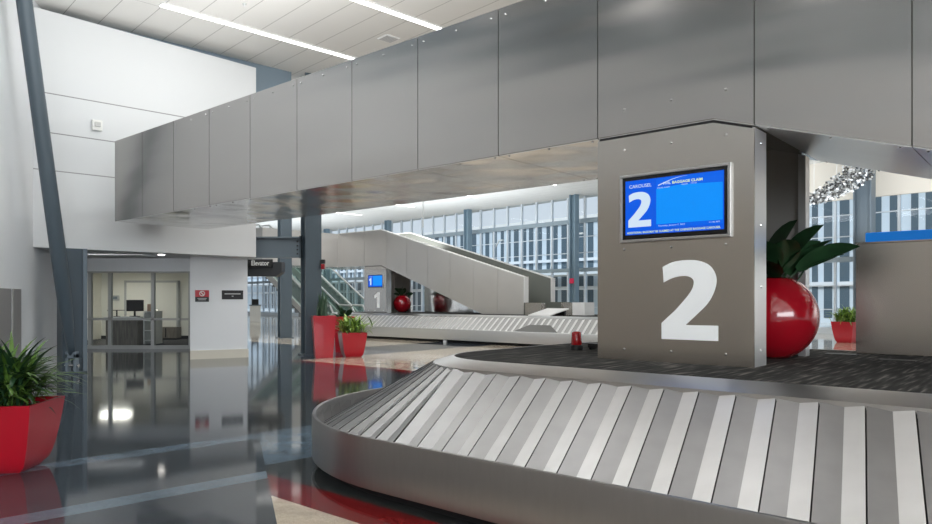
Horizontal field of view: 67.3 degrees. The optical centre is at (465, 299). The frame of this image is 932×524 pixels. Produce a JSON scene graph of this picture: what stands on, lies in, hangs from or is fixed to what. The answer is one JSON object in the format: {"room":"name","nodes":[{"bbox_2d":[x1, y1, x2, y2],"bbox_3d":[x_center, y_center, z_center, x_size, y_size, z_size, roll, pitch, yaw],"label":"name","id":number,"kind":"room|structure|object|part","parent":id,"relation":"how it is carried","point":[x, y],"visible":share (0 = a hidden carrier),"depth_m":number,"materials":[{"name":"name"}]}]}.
{"room":"airport terminal","nodes":[
{"label":"airport terminal","id":0,"kind":"room"},
{"bbox_2d":[0,0,56,369],"bbox_3d":[-5.659,-2.085,4.175,0.289,6.870,21.214,0,0,-16],"label":"wall","id":1,"kind":"structure","parent":0,"point":[25,267],"depth_m":12.18,"materials":[{"name":"paint"}]},
{"bbox_2d":[0,288,10,351],"bbox_3d":[-7.489,0.530,11.290,0.024,1.440,0.815,0,0,-16],"label":"panel","id":2,"kind":"object","parent":1,"relation":"attached to","point":[5,293],"visible":0.56,"depth_m":11.42,"materials":[{"name":"silver metal"}]},
{"bbox_2d":[12,289,20,357],"bbox_3d":[-7.675,0.530,11.955,0.024,1.440,0.410,0,0,-16],"label":"panel","id":3,"kind":"object","parent":1,"relation":"attached to","point":[16,293],"visible":0.56,"depth_m":11.92,"materials":[{"name":"silver metal"}]},
{"bbox_2d":[87,273,187,339],"bbox_3d":[-10.025,0.170,19.500,5.450,2.360,9.800,0,0,0],"label":"wall","id":4,"kind":"structure","parent":0,"point":[100,280],"depth_m":24.20,"materials":[{"name":"white"}]},
{"bbox_2d":[113,295,118,300],"bbox_3d":[-12.100,-0.070,24.157,0.240,0.180,0.066,0,0,0],"label":"wall thermostat","id":5,"kind":"object","parent":4,"relation":"attached to","point":[115,297],"visible":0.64,"depth_m":24.13,"materials":[{"name":"grey"}]},
{"bbox_2d":[87,258,189,348],"bbox_3d":[-9.950,0.100,19.360,5.300,2.500,0.120,0,0,0],"label":"window","id":6,"kind":"structure","parent":4,"relation":"in","point":[110,266],"depth_m":19.30,"materials":[{"name":"grey"}]},
{"bbox_3d":[-9.900,1.300,19.350,5.000,0.100,0.100,0,0,0],"label":"sill","id":7,"kind":"part","parent":6,"relation":"part of","materials":[{"name":"grey"}]},
{"bbox_3d":[-9.900,-0.770,19.350,5.000,0.040,0.100,0,0,0],"label":"head rail","id":8,"kind":"part","parent":6,"relation":"part of","materials":[{"name":"grey"}]},
{"bbox_2d":[101,336,187,338],"bbox_3d":[-10.250,1.284,24.185,4.700,0.108,0.030,0,0,0],"label":"baseboard","id":9,"kind":"structure","parent":4,"relation":"attached to","point":[102,337],"depth_m":24.17,"materials":[{"name":"black"}]},
{"bbox_2d":[124,281,179,326],"bbox_3d":[-10.835,0.334,24.130,1.870,2.008,0.140,0,0,0],"label":"door","id":10,"kind":"structure","parent":4,"relation":"in","point":[167,292],"depth_m":24.12,"materials":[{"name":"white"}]},
{"bbox_2d":[87,339,187,344],"bbox_3d":[-10.010,1.344,21.810,5.180,0.012,4.780,0,0,0],"label":"floor","id":11,"kind":"structure","parent":0,"point":[95,341],"depth_m":22.04,"materials":[{"name":"carpet"}]},
{"bbox_2d":[104,316,142,344],"bbox_3d":[-10.260,0.918,21.200,0.980,0.840,0.800,0,0,0],"label":"reception desk","id":12,"kind":"object","parent":11,"relation":"on","point":[125,332],"visible":0.68,"depth_m":20.85,"materials":[{"name":"grey laminate"}]},
{"bbox_2d":[107,310,124,316],"bbox_3d":[-10.525,0.398,21.050,0.450,0.200,0.160,0,0,0],"label":"scanner","id":13,"kind":"object","parent":12,"relation":"on","point":[107,310],"visible":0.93,"depth_m":20.99,"materials":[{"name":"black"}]},
{"bbox_2d":[126,300,143,316],"bbox_3d":[-9.980,0.248,21.100,0.180,0.500,0.520,0,0,38],"label":"computer monitor","id":14,"kind":"object","parent":12,"relation":"on","point":[131,305],"visible":1,"depth_m":21.09,"materials":[{"name":"black"}]},
{"bbox_3d":[-9.968,0.168,21.091,0.030,0.340,0.520,0,0,38],"label":"panel","id":15,"kind":"part","parent":14,"relation":"part of","materials":[{"name":"black"}]},
{"bbox_3d":[-9.810,0.938,21.220,0.040,0.800,0.660,0,0,0],"label":"panel","id":16,"kind":"part","parent":12,"relation":"part of","materials":[{"name":"grey laminate"}]},
{"bbox_2d":[143,311,161,343],"bbox_3d":[-9.570,0.838,21.400,0.320,1.000,0.600,0,0,0],"label":"shelf","id":17,"kind":"object","parent":11,"relation":"on","point":[146,314],"visible":0.58,"depth_m":21.35,"materials":[{"name":"white plastic"}]},
{"bbox_2d":[162,327,180,339],"bbox_3d":[-10.080,1.128,23.692,0.720,0.420,0.415,0,0,0],"label":"base cabinet","id":18,"kind":"object","parent":11,"relation":"on","point":[168,333],"visible":0.76,"depth_m":23.50,"materials":[{"name":"grey laminate"}]},
{"bbox_2d":[33,7,255,259],"bbox_3d":[-8.670,-3.175,16.600,7.860,4.410,7.600,0,0,0],"label":"wall","id":19,"kind":"structure","parent":0,"point":[133,84],"depth_m":13.74,"materials":[{"name":"paint"}]},
{"bbox_2d":[92,119,101,130],"bbox_3d":[-7.106,-3.370,13.493,0.180,0.200,0.100,0,0,-43],"label":"fire alarm strobe","id":20,"kind":"object","parent":19,"relation":"attached to","point":[96,124],"visible":1,"depth_m":13.47,"materials":[{"name":"white plastic"}]},
{"bbox_2d":[113,28,290,91],"bbox_3d":[-8.937,-4.585,12.845,12.496,1.870,0.420,0,0,-43],"label":"trim","id":21,"kind":"structure","parent":19,"relation":"attached to","point":[267,77],"depth_m":16.43,"materials":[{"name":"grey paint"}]},
{"bbox_2d":[190,256,247,350],"bbox_3d":[-6.246,0.150,17.971,1.242,2.400,3.992,0,0,-17],"label":"wall","id":22,"kind":"structure","parent":0,"point":[218,323],"depth_m":16.18,"materials":[{"name":"paint"}]},
{"bbox_2d":[195,290,208,301],"bbox_3d":[-6.032,-0.092,15.997,0.300,0.265,0.018,0,0,-29],"label":"prohibition sign","id":23,"kind":"object","parent":22,"relation":"attached to","point":[200,295],"visible":1,"depth_m":15.99,"materials":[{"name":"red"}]},
{"bbox_3d":[-6.033,-0.090,16.000,0.300,0.260,0.012,0,0,-29],"label":"plate","id":24,"kind":"part","parent":23,"relation":"part of","materials":[{"name":"black"}]},
{"bbox_2d":[190,349,248,359],"bbox_3d":[-5.688,1.250,16.177,1.289,0.200,0.030,0,0,-29],"label":"baseboard","id":25,"kind":"structure","parent":22,"relation":"attached to","point":[229,353],"depth_m":16.15,"materials":[{"name":"beige"}]},
{"bbox_2d":[222,290,242,298],"bbox_3d":[-5.445,-0.120,16.328,0.480,0.210,0.018,0,0,-29],"label":"room sign","id":26,"kind":"object","parent":22,"relation":"attached to","point":[226,294],"visible":1,"depth_m":16.32,"materials":[{"name":"black"}]},
{"bbox_2d":[0,311,855,523],"bbox_3d":[5.000,1.350,30.000,130.000,0.001,120.000,0,0,0],"label":"floor","id":27,"kind":"structure","parent":0,"point":[158,436],"depth_m":6.77,"materials":[{"name":"tile"}]},
{"bbox_2d":[0,332,95,473],"bbox_3d":[-3.638,0.804,5.624,1.174,1.093,1.149,0,0,21],"label":"potted plant","id":28,"kind":"object","parent":27,"relation":"on","point":[29,424],"visible":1,"depth_m":5.51,"materials":[{"name":"green plant"}]},
{"bbox_3d":[-3.660,1.080,5.600,0.600,0.540,0.600,0,0,-7],"label":"pot","id":29,"kind":"part","parent":28,"relation":"part of","materials":[{"name":"red"}]},
{"bbox_2d":[16,0,86,373],"bbox_3d":[-7.228,-2.099,12.016,0.411,6.898,2.083,0,0,-2],"label":"strut","id":30,"kind":"object","parent":27,"relation":"on","point":[25,10],"visible":0.88,"depth_m":11.94,"materials":[{"name":"grey metal"}]},
{"bbox_3d":[-7.260,1.335,12.900,0.400,0.030,0.300,0,0,0],"label":"foot plate","id":31,"kind":"part","parent":30,"relation":"part of","materials":[{"name":"grey metal"}]},
{"bbox_2d":[57,248,86,371],"bbox_3d":[-7.506,0.190,13.326,0.410,2.320,0.500,0,0,-43],"label":"steel column","id":32,"kind":"structure","parent":27,"relation":"on","point":[76,258],"depth_m":13.24,"materials":[{"name":"grey metal"}]},
{"bbox_2d":[249,299,260,321],"bbox_3d":[-13.100,0.650,43.500,0.720,1.400,0.700,0,0,-17],"label":"kiosk","id":33,"kind":"object","parent":27,"relation":"on","point":[255,308],"visible":1,"depth_m":43.23,"materials":[{"name":"white plastic"}]},
{"bbox_2d":[276,218,293,338],"bbox_3d":[-6.450,-2.085,24.900,0.500,6.870,0.540,0,0,-29],"label":"steel column","id":34,"kind":"structure","parent":27,"relation":"on","point":[285,225],"depth_m":24.73,"materials":[{"name":"grey metal"}]},
{"bbox_2d":[256,224,354,316],"bbox_3d":[-8.923,-1.423,34.903,1.240,5.545,10.267,0,0,-43],"label":"escalator","id":35,"kind":"object","parent":27,"relation":"on","point":[296,285],"visible":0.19,"depth_m":33.55,"materials":[{"name":"grey metal"}]},
{"bbox_3d":[-9.264,-1.662,34.448,0.090,5.065,10.068,0,0,-43],"label":"handrail","id":36,"kind":"part","parent":35,"relation":"part of","materials":[{"name":"white"}]},
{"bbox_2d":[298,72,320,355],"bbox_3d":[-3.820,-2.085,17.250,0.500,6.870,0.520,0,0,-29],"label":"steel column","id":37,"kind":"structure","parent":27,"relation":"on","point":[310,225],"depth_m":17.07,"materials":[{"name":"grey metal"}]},
{"bbox_2d":[255,236,302,258],"bbox_3d":[-4.795,-1.295,17.250,1.510,0.550,0.320,0,0,0],"label":"steel beam","id":38,"kind":"structure","parent":37,"relation":"attached to","point":[266,247],"depth_m":17.23,"materials":[{"name":"grey metal"}]},
{"bbox_2d":[248,259,284,276],"bbox_3d":[-6.015,-0.950,20.793,1.170,0.500,0.415,0,0,0],"label":"sign","id":39,"kind":"object","parent":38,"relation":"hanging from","point":[256,267],"visible":0.97,"depth_m":20.63,"materials":[{"name":"grey"}]},
{"bbox_3d":[-6.070,-1.080,20.610,0.760,0.240,0.040,0,0,0],"label":"sign panel","id":40,"kind":"part","parent":39,"relation":"part of","materials":[{"name":"black"}]},
{"bbox_3d":[-4.055,-1.295,17.250,0.030,0.550,0.320,0,0,0],"label":"plate","id":41,"kind":"part","parent":38,"relation":"part of","materials":[{"name":"grey metal"}]},
{"bbox_3d":[-3.820,1.335,17.250,0.500,0.030,0.520,0,0,-29],"label":"plate","id":42,"kind":"part","parent":37,"relation":"part of","materials":[{"name":"grey metal"}]},
{"bbox_2d":[320,259,324,268],"bbox_3d":[-3.507,-0.870,17.140,0.115,0.240,0.110,0,0,0],"label":"fire alarm","id":43,"kind":"object","parent":37,"relation":"attached to","point":[322,261],"visible":1,"depth_m":17.09,"materials":[{"name":"red"}]},
{"bbox_2d":[262,225,363,312],"bbox_3d":[-7.623,-1.423,36.003,1.240,5.545,10.267,0,0,-43],"label":"escalator","id":44,"kind":"object","parent":27,"relation":"on","point":[325,283],"visible":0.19,"depth_m":35.08,"materials":[{"name":"grey metal"}]},
{"bbox_3d":[-7.146,-1.662,36.313,0.090,5.065,10.068,0,0,-43],"label":"handrail","id":45,"kind":"part","parent":44,"relation":"part of","materials":[{"name":"white"}]},
{"bbox_2d":[311,291,335,357],"bbox_3d":[-3.377,0.548,16.555,0.530,1.604,0.646,0,0,-17],"label":"potted plant","id":46,"kind":"object","parent":27,"relation":"on","point":[323,325],"visible":1,"depth_m":16.29,"materials":[{"name":"green plant"}]},
{"bbox_3d":[-3.360,0.860,16.500,0.530,0.980,0.530,0,0,-17],"label":"pot","id":47,"kind":"part","parent":46,"relation":"part of","materials":[{"name":"red"}]},
{"bbox_2d":[324,229,329,312],"bbox_3d":[-10.817,-2.085,54.361,0.440,6.870,0.480,0,0,-43],"label":"steel column","id":48,"kind":"structure","parent":27,"relation":"on","point":[326,271],"depth_m":54.25,"materials":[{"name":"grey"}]},
{"bbox_2d":[329,303,354,351],"bbox_3d":[-3.254,0.710,18.329,0.750,1.280,0.866,0,0,-17],"label":"potted plant","id":49,"kind":"object","parent":27,"relation":"on","point":[341,313],"visible":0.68,"depth_m":18.06,"materials":[{"name":"green plant"}]},
{"bbox_3d":[-3.220,0.890,18.300,0.560,0.920,0.560,0,0,-17],"label":"pot","id":50,"kind":"part","parent":49,"relation":"part of","materials":[{"name":"red"}]},
{"bbox_2d":[335,315,375,356],"bbox_3d":[-2.673,0.834,16.785,1.346,1.031,1.173,0,0,44],"label":"potted plant","id":51,"kind":"object","parent":27,"relation":"on","point":[352,341],"visible":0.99,"depth_m":16.54,"materials":[{"name":"green plant"}]},
{"bbox_3d":[-2.720,1.060,16.750,0.600,0.580,0.600,0,0,-20],"label":"pot","id":52,"kind":"part","parent":51,"relation":"part of","materials":[{"name":"red"}]},
{"bbox_2d":[384,220,391,231],"bbox_3d":[-5.421,-2.085,48.594,0.440,6.870,0.480,0,0,-43],"label":"steel column","id":53,"kind":"structure","parent":27,"relation":"on","point":[387,224],"depth_m":48.51,"materials":[{"name":"blue"}]},
{"bbox_2d":[327,311,597,345],"bbox_3d":[0.471,0.917,24.949,15.724,0.866,5.600,0,0,41],"label":"carousel","id":54,"kind":"object","parent":27,"relation":"on","point":[454,327],"visible":0.49,"depth_m":21.90,"materials":[{"name":"steel"},{"name":"dark steel"},{"name":"rubber"}]},
{"bbox_2d":[364,265,412,312],"bbox_3d":[-3.091,-0.435,28.006,1.288,1.844,1.460,0,0,41],"label":"pillar","id":55,"kind":"structure","parent":54,"relation":"on","point":[380,300],"depth_m":27.60,"materials":[{"name":"metal"}]},
{"bbox_2d":[367,274,382,287],"bbox_3d":[-3.552,-0.738,27.433,0.900,0.545,0.030,0,0,41],"label":"display","id":56,"kind":"object","parent":55,"relation":"attached to","point":[373,280],"visible":1,"depth_m":27.42,"materials":[{"name":"blue glass"}]},
{"bbox_3d":[-3.560,-0.419,27.470,1.278,1.814,0.015,0,0,41],"label":"panel","id":57,"kind":"part","parent":55,"relation":"part of","materials":[{"name":"metal"}]},
{"bbox_3d":[-2.569,-0.435,28.480,0.960,1.844,0.020,0,0,41],"label":"niche panel","id":58,"kind":"part","parent":55,"relation":"part of","materials":[{"name":"silver metal"}]},
{"bbox_3d":[-2.202,-0.385,28.125,0.060,1.745,0.120,0,0,41],"label":"edge post","id":59,"kind":"part","parent":55,"relation":"part of","materials":[{"name":"white"}]},
{"bbox_2d":[393,286,412,311],"bbox_3d":[-2.510,-0.038,27.887,0.806,1.052,0.720,0,0,0],"label":"potted plant","id":60,"kind":"object","parent":54,"relation":"on","point":[401,303],"visible":0.93,"depth_m":27.67,"materials":[{"name":"green plant"}]},
{"bbox_3d":[-2.539,0.150,27.887,0.720,0.675,0.720,0,0,0],"label":"pot","id":61,"kind":"part","parent":60,"relation":"part of","materials":[{"name":"red"}]},
{"bbox_2d":[254,227,554,314],"bbox_3d":[-2.905,-1.137,25.718,11.160,3.226,5.355,0,0,41],"label":"housing","id":62,"kind":"object","parent":54,"relation":"on","point":[483,284],"visible":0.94,"depth_m":25.38,"materials":[{"name":"metal"}]},
{"bbox_3d":[-6.525,-2.050,28.817,1.630,1.360,5.280,0,0,41],"label":"return leg","id":63,"kind":"part","parent":62,"relation":"part of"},
{"bbox_3d":[-5.914,-2.040,28.278,0.020,1.380,5.300,0,0,41],"label":"panel","id":64,"kind":"part","parent":62,"relation":"part of","materials":[{"name":"metal"}]},
{"bbox_3d":[-6.531,-1.360,28.810,1.630,0.020,5.300,0,0,41],"label":"underside panel","id":65,"kind":"part","parent":62,"relation":"part of","materials":[{"name":"metal"}]},
{"bbox_3d":[-4.669,-2.044,28.427,1.642,1.372,0.012,0,0,41],"label":"panel","id":66,"kind":"part","parent":62,"relation":"part of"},
{"bbox_3d":[-4.108,-1.356,29.077,1.642,0.012,1.706,0,0,41],"label":"underside panel","id":67,"kind":"part","parent":62,"relation":"part of","materials":[{"name":"metal"}]},
{"bbox_3d":[-3.560,-1.991,27.470,1.272,1.479,0.012,0,0,41],"label":"panel","id":68,"kind":"part","parent":62,"relation":"part of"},
{"bbox_3d":[-2.651,-1.745,26.686,1.112,1.794,0.012,0,0,41],"label":"panel","id":69,"kind":"part","parent":62,"relation":"part of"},
{"bbox_3d":[-1.811,-1.385,25.961,1.092,1.865,0.012,0,0,41],"label":"panel","id":70,"kind":"part","parent":62,"relation":"part of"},
{"bbox_3d":[-0.978,-1.027,25.243,1.092,1.942,0.012,0,0,41],"label":"panel","id":71,"kind":"part","parent":62,"relation":"part of","materials":[{"name":"metal"}]},
{"bbox_3d":[-0.145,-0.670,24.524,1.092,2.019,0.012,0,0,41],"label":"panel","id":72,"kind":"part","parent":62,"relation":"part of","materials":[{"name":"metal"}]},
{"bbox_3d":[0.669,-0.442,23.822,1.042,1.836,0.012,0,0,41],"label":"panel","id":73,"kind":"part","parent":62,"relation":"part of","materials":[{"name":"metal"}]},
{"bbox_3d":[1.475,-0.290,23.126,1.072,1.532,0.012,0,0,41],"label":"panel","id":74,"kind":"part","parent":62,"relation":"part of","materials":[{"name":"metal"}]},
{"bbox_2d":[425,287,477,312],"bbox_3d":[-0.609,-0.018,27.737,2.610,1.012,0.285,0,0,41],"label":"partition wall","id":75,"kind":"structure","parent":54,"relation":"on","point":[434,301],"depth_m":27.87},
{"bbox_3d":[2.102,0.856,20.372,1.750,0.238,0.446,0,0,41],"label":"access plate","id":76,"kind":"part","parent":54,"relation":"part of","materials":[{"name":"grey"}]},
{"bbox_2d":[528,308,568,315],"bbox_3d":[2.549,0.372,21.603,1.000,0.230,0.750,0,0,41],"label":"plate","id":77,"kind":"object","parent":54,"relation":"on","point":[548,311],"visible":1,"depth_m":21.59,"materials":[{"name":"white"}]},
{"bbox_2d":[525,302,593,314],"bbox_3d":[3.019,0.278,22.630,1.830,0.420,1.280,0,0,41],"label":"housing","id":78,"kind":"object","parent":54,"relation":"on","point":[575,308],"visible":0.7,"depth_m":22.41,"materials":[{"name":"metal"}]},
{"bbox_2d":[464,209,471,250],"bbox_3d":[0.111,-2.085,42.681,0.440,6.870,0.480,0,0,-43],"label":"steel column","id":79,"kind":"structure","parent":27,"relation":"on","point":[467,213],"depth_m":42.57,"materials":[{"name":"blue"}]},
{"bbox_2d":[569,194,578,302],"bbox_3d":[5.678,-2.085,36.731,0.440,6.870,0.480,0,0,-43],"label":"steel column","id":80,"kind":"structure","parent":27,"relation":"on","point":[573,199],"depth_m":36.67,"materials":[{"name":"blue"}]},
{"bbox_2d":[248,192,931,322],"bbox_3d":[7.558,-2.600,54.987,5.200,7.900,120.000,0,0,-43],"label":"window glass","id":81,"kind":"object","parent":27,"relation":"on","point":[823,273],"visible":0.06,"depth_m":53.91,"materials":[{"name":"glass"},{"name":"painted metal"},{"name":"concrete"}]},
{"bbox_3d":[8.690,-6.400,56.046,2.100,0.300,120.000,0,0,-43],"label":"cornice","id":82,"kind":"part","parent":81,"relation":"part of","materials":[{"name":"glass"}]},
{"bbox_2d":[312,342,931,523],"bbox_3d":[2.726,0.917,5.441,7.981,0.866,5.600,0,0,41],"label":"carousel","id":83,"kind":"object","parent":27,"relation":"on","point":[552,433],"visible":0.92,"depth_m":4.05,"materials":[{"name":"silver"}]},
{"bbox_2d":[570,331,582,349],"bbox_3d":[1.082,0.397,6.856,0.124,0.182,0.124,0,0,0],"label":"beacon","id":84,"kind":"object","parent":83,"relation":"on","point":[576,337],"visible":1,"depth_m":6.81,"materials":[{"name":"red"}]},
{"bbox_2d":[588,343,597,349],"bbox_3d":[1.286,0.457,6.878,0.150,0.062,0.100,0,0,41],"label":"junction box","id":85,"kind":"object","parent":83,"relation":"on","point":[591,346],"visible":0.5,"depth_m":6.86,"materials":[{"name":"black"}]},
{"bbox_2d":[598,120,809,367],"bbox_3d":[2.063,-0.435,5.997,1.288,1.844,1.460,0,0,41],"label":"pillar","id":86,"kind":"structure","parent":83,"relation":"on","point":[702,301],"depth_m":5.43,"materials":[{"name":"metal"}]},
{"bbox_2d":[115,0,931,228],"bbox_3d":[-0.210,-1.253,8.146,17.281,2.955,1.748,0,0,41],"label":"bulkhead","id":87,"kind":"object","parent":86,"relation":"on","point":[523,94],"visible":0.95,"depth_m":6.33,"materials":[{"name":"metal"}]},
{"bbox_3d":[-5.638,-2.044,11.699,1.012,1.372,0.012,0,0,41],"label":"panel","id":88,"kind":"part","parent":87,"relation":"part of","materials":[{"name":"metal"}]},
{"bbox_3d":[-4.854,-2.044,11.023,1.042,1.372,0.012,0,0,41],"label":"panel","id":89,"kind":"part","parent":87,"relation":"part of","materials":[{"name":"metal"}]},
{"bbox_3d":[-5.076,-1.356,12.349,1.012,0.012,1.706,0,0,41],"label":"underside panel","id":90,"kind":"part","parent":87,"relation":"part of","materials":[{"name":"metal"}]},
{"bbox_3d":[-4.059,-2.044,10.337,1.042,1.372,0.012,0,0,41],"label":"panel","id":91,"kind":"part","parent":87,"relation":"part of","materials":[{"name":"metal"}]},
{"bbox_3d":[-4.293,-1.356,11.673,1.042,0.012,1.706,0,0,41],"label":"underside panel","id":92,"kind":"part","parent":87,"relation":"part of","materials":[{"name":"metal"}]},
{"bbox_3d":[-3.264,-2.044,9.651,1.042,1.372,0.012,0,0,41],"label":"panel","id":93,"kind":"part","parent":87,"relation":"part of","materials":[{"name":"metal"}]},
{"bbox_3d":[-3.498,-1.356,10.987,1.042,0.012,1.706,0,0,41],"label":"underside panel","id":94,"kind":"part","parent":87,"relation":"part of","materials":[{"name":"metal"}]},
{"bbox_3d":[-2.472,-2.044,8.968,1.032,1.372,0.012,0,0,41],"label":"panel","id":95,"kind":"part","parent":87,"relation":"part of","materials":[{"name":"metal"}]},
{"bbox_3d":[-2.703,-1.356,10.301,1.042,0.012,1.706,0,0,41],"label":"underside panel","id":96,"kind":"part","parent":87,"relation":"part of","materials":[{"name":"metal"}]},
{"bbox_3d":[-1.911,-1.356,9.619,1.032,0.012,1.706,0,0,41],"label":"underside panel","id":97,"kind":"part","parent":87,"relation":"part of","materials":[{"name":"metal"}]},
{"bbox_3d":[-1.685,-2.044,8.289,1.032,1.372,0.012,0,0,41],"label":"panel","id":98,"kind":"part","parent":87,"relation":"part of","materials":[{"name":"metal"}]},
{"bbox_3d":[-1.124,-1.356,8.940,1.032,0.012,1.706,0,0,41],"label":"underside panel","id":99,"kind":"part","parent":87,"relation":"part of","materials":[{"name":"metal"}]},
{"bbox_3d":[-0.894,-2.044,7.606,1.042,1.372,0.012,0,0,41],"label":"panel","id":100,"kind":"part","parent":87,"relation":"part of","materials":[{"name":"metal"}]},
{"bbox_3d":[-0.333,-1.356,8.257,1.042,0.012,1.706,0,0,41],"label":"underside panel","id":101,"kind":"part","parent":87,"relation":"part of","materials":[{"name":"metal"}]},
{"bbox_3d":[-0.095,-2.044,6.917,1.052,1.372,0.012,0,0,41],"label":"panel","id":102,"kind":"part","parent":87,"relation":"part of","materials":[{"name":"metal"}]},
{"bbox_3d":[0.466,-1.356,7.568,1.052,0.012,1.706,0,0,41],"label":"underside panel","id":103,"kind":"part","parent":87,"relation":"part of","materials":[{"name":"metal"}]},
{"bbox_3d":[0.708,-2.044,6.225,1.052,1.372,0.012,0,0,41],"label":"panel","id":104,"kind":"part","parent":87,"relation":"part of","materials":[{"name":"metal"}]},
{"bbox_3d":[1.269,-1.356,6.875,1.052,0.012,1.706,0,0,41],"label":"underside panel","id":105,"kind":"part","parent":87,"relation":"part of","materials":[{"name":"metal"}]},
{"bbox_3d":[1.594,-1.999,5.461,1.272,1.463,0.012,0,0,41],"label":"panel","id":106,"kind":"part","parent":87,"relation":"part of","materials":[{"name":"metal"}]},
{"bbox_3d":[2.155,-1.311,6.111,1.272,0.103,1.706,0,0,41],"label":"underside panel","id":107,"kind":"part","parent":87,"relation":"part of","materials":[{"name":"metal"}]},
{"bbox_3d":[2.445,-1.804,4.727,0.960,1.666,0.012,0,0,41],"label":"panel","id":108,"kind":"part","parent":87,"relation":"part of","materials":[{"name":"metal"}]},
{"bbox_3d":[3.006,-1.116,5.377,0.960,0.306,1.706,0,0,41],"label":"underside panel","id":109,"kind":"part","parent":87,"relation":"part of","materials":[{"name":"metal"}]},
{"bbox_3d":[3.740,-0.819,4.744,0.964,0.307,1.706,0,0,41],"label":"underside panel","id":110,"kind":"part","parent":87,"relation":"part of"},
{"bbox_3d":[3.179,-1.507,4.093,0.964,1.667,0.012,0,0,41],"label":"panel","id":111,"kind":"part","parent":87,"relation":"part of","materials":[{"name":"metal"}]},
{"bbox_2d":[620,162,731,242],"bbox_3d":[1.602,-0.738,5.423,0.900,0.545,0.030,0,0,41],"label":"display","id":112,"kind":"object","parent":86,"relation":"attached to","point":[695,202],"visible":1,"depth_m":5.39,"materials":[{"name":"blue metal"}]},
{"bbox_3d":[2.585,-0.435,6.471,0.960,1.844,0.020,0,0,41],"label":"niche panel","id":113,"kind":"part","parent":86,"relation":"part of","materials":[{"name":"silver metal"}]},
{"bbox_3d":[2.952,-0.391,6.115,0.060,1.757,0.120,0,0,41],"label":"edge post","id":114,"kind":"part","parent":86,"relation":"part of","materials":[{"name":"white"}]},
{"bbox_2d":[766,220,859,358],"bbox_3d":[2.623,-0.082,5.900,1.006,1.139,0.979,0,0,-22],"label":"potted plant","id":115,"kind":"object","parent":83,"relation":"on","point":[792,311],"visible":0.68,"depth_m":5.64,"materials":[{"name":"green plant"}]},
{"bbox_3d":[2.584,0.150,5.904,0.720,0.675,0.720,0,0,0],"label":"pot","id":116,"kind":"part","parent":115,"relation":"part of","materials":[{"name":"red"}]},
{"bbox_2d":[824,353,859,355],"bbox_3d":[3.365,0.484,6.273,0.260,0.006,0.140,0,0,41],"label":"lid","id":117,"kind":"object","parent":83,"relation":"on","point":[824,353],"visible":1,"depth_m":6.24,"materials":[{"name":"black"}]},
{"bbox_2d":[855,239,931,356],"bbox_3d":[4.552,-0.018,5.721,2.390,1.012,0.285,0,0,41],"label":"partition wall","id":118,"kind":"structure","parent":83,"relation":"on","point":[894,278],"depth_m":6.19,"materials":[{"name":"metal"}]},
{"bbox_2d":[865,229,931,241],"bbox_3d":[4.537,-0.573,5.764,2.200,0.095,0.061,0,0,41],"label":"board","id":119,"kind":"object","parent":118,"relation":"on","point":[910,234],"visible":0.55,"depth_m":6.29,"materials":[{"name":"blue"}]},
{"bbox_2d":[878,358,917,361],"bbox_3d":[3.482,0.484,5.644,0.260,0.006,0.140,0,0,41],"label":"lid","id":120,"kind":"object","parent":83,"relation":"on","point":[885,359],"visible":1,"depth_m":5.62,"materials":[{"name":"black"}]},
{"bbox_2d":[826,305,855,342],"bbox_3d":[12.165,0.730,22.397,1.331,1.239,1.303,0,0,-34],"label":"potted plant","id":121,"kind":"object","parent":27,"relation":"on","point":[844,325],"visible":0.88,"depth_m":22.11,"materials":[{"name":"green plant"}]},
{"bbox_3d":[12.150,1.020,22.300,0.700,0.660,0.700,0,0,-34],"label":"pot","id":122,"kind":"part","parent":121,"relation":"part of","materials":[{"name":"red"}]},
{"bbox_2d":[853,168,875,320],"bbox_3d":[14.911,-2.085,26.204,0.600,6.870,0.720,0,0,-43],"label":"steel column","id":123,"kind":"structure","parent":27,"relation":"on","point":[864,198],"depth_m":26.22,"materials":[{"name":"grey metal"}]},
{"bbox_2d":[35,0,823,232],"bbox_3d":[-19.500,-5.645,24.208,56.601,0.250,98.000,0,0,-43],"label":"ceiling","id":124,"kind":"structure","parent":0,"point":[349,27],"depth_m":14.34,"materials":[{"name":"paint"}]},
{"bbox_2d":[159,2,357,59],"bbox_3d":[-1.213,-5.501,17.210,12.250,0.038,0.170,0,0,-43],"label":"recessed light","id":125,"kind":"object","parent":124,"relation":"in","point":[162,4],"visible":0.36,"depth_m":14.24,"materials":[{"name":"white"}]},
{"bbox_2d":[377,34,399,42],"bbox_3d":[-1.631,-5.508,14.766,0.340,0.025,0.340,0,0,-43],"label":"ceiling vent","id":126,"kind":"object","parent":124,"relation":"in","point":[387,38],"visible":1,"depth_m":14.72,"materials":[{"name":"white"}]},
{"bbox_2d":[351,0,444,29],"bbox_3d":[-0.686,-5.501,14.048,15.800,0.038,0.170,0,0,-43],"label":"recessed light","id":127,"kind":"object","parent":124,"relation":"in","point":[368,3],"visible":0.44,"depth_m":13.44,"materials":[{"name":"white"}]},
{"bbox_2d":[810,165,874,204],"bbox_3d":[13.641,-4.563,25.810,0.609,1.958,2.737,0,0,-44],"label":"sculpture","id":128,"kind":"object","parent":124,"relation":"hanging from","point":[829,192],"visible":0.78,"depth_m":25.58,"materials":[{"name":"white"}]},
{"bbox_2d":[248,195,931,333],"bbox_3d":[-4.226,-2.085,48.427,0.241,6.870,71.500,0,0,-43],"label":"window","id":129,"kind":"structure","parent":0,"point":[828,330],"depth_m":39.42,"materials":[{"name":"white paint"}]},
{"bbox_3d":[-4.226,1.225,48.427,0.240,0.250,71.500,0,0,-43],"label":"sill","id":130,"kind":"part","parent":129,"relation":"part of","materials":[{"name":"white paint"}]},
{"bbox_2d":[810,162,931,201],"bbox_3d":[20.038,-4.735,22.172,0.166,1.570,33.000,0,0,-43],"label":"wall header","id":131,"kind":"structure","parent":0,"point":[887,184],"depth_m":26.57,"materials":[{"name":"white"}]}
]}

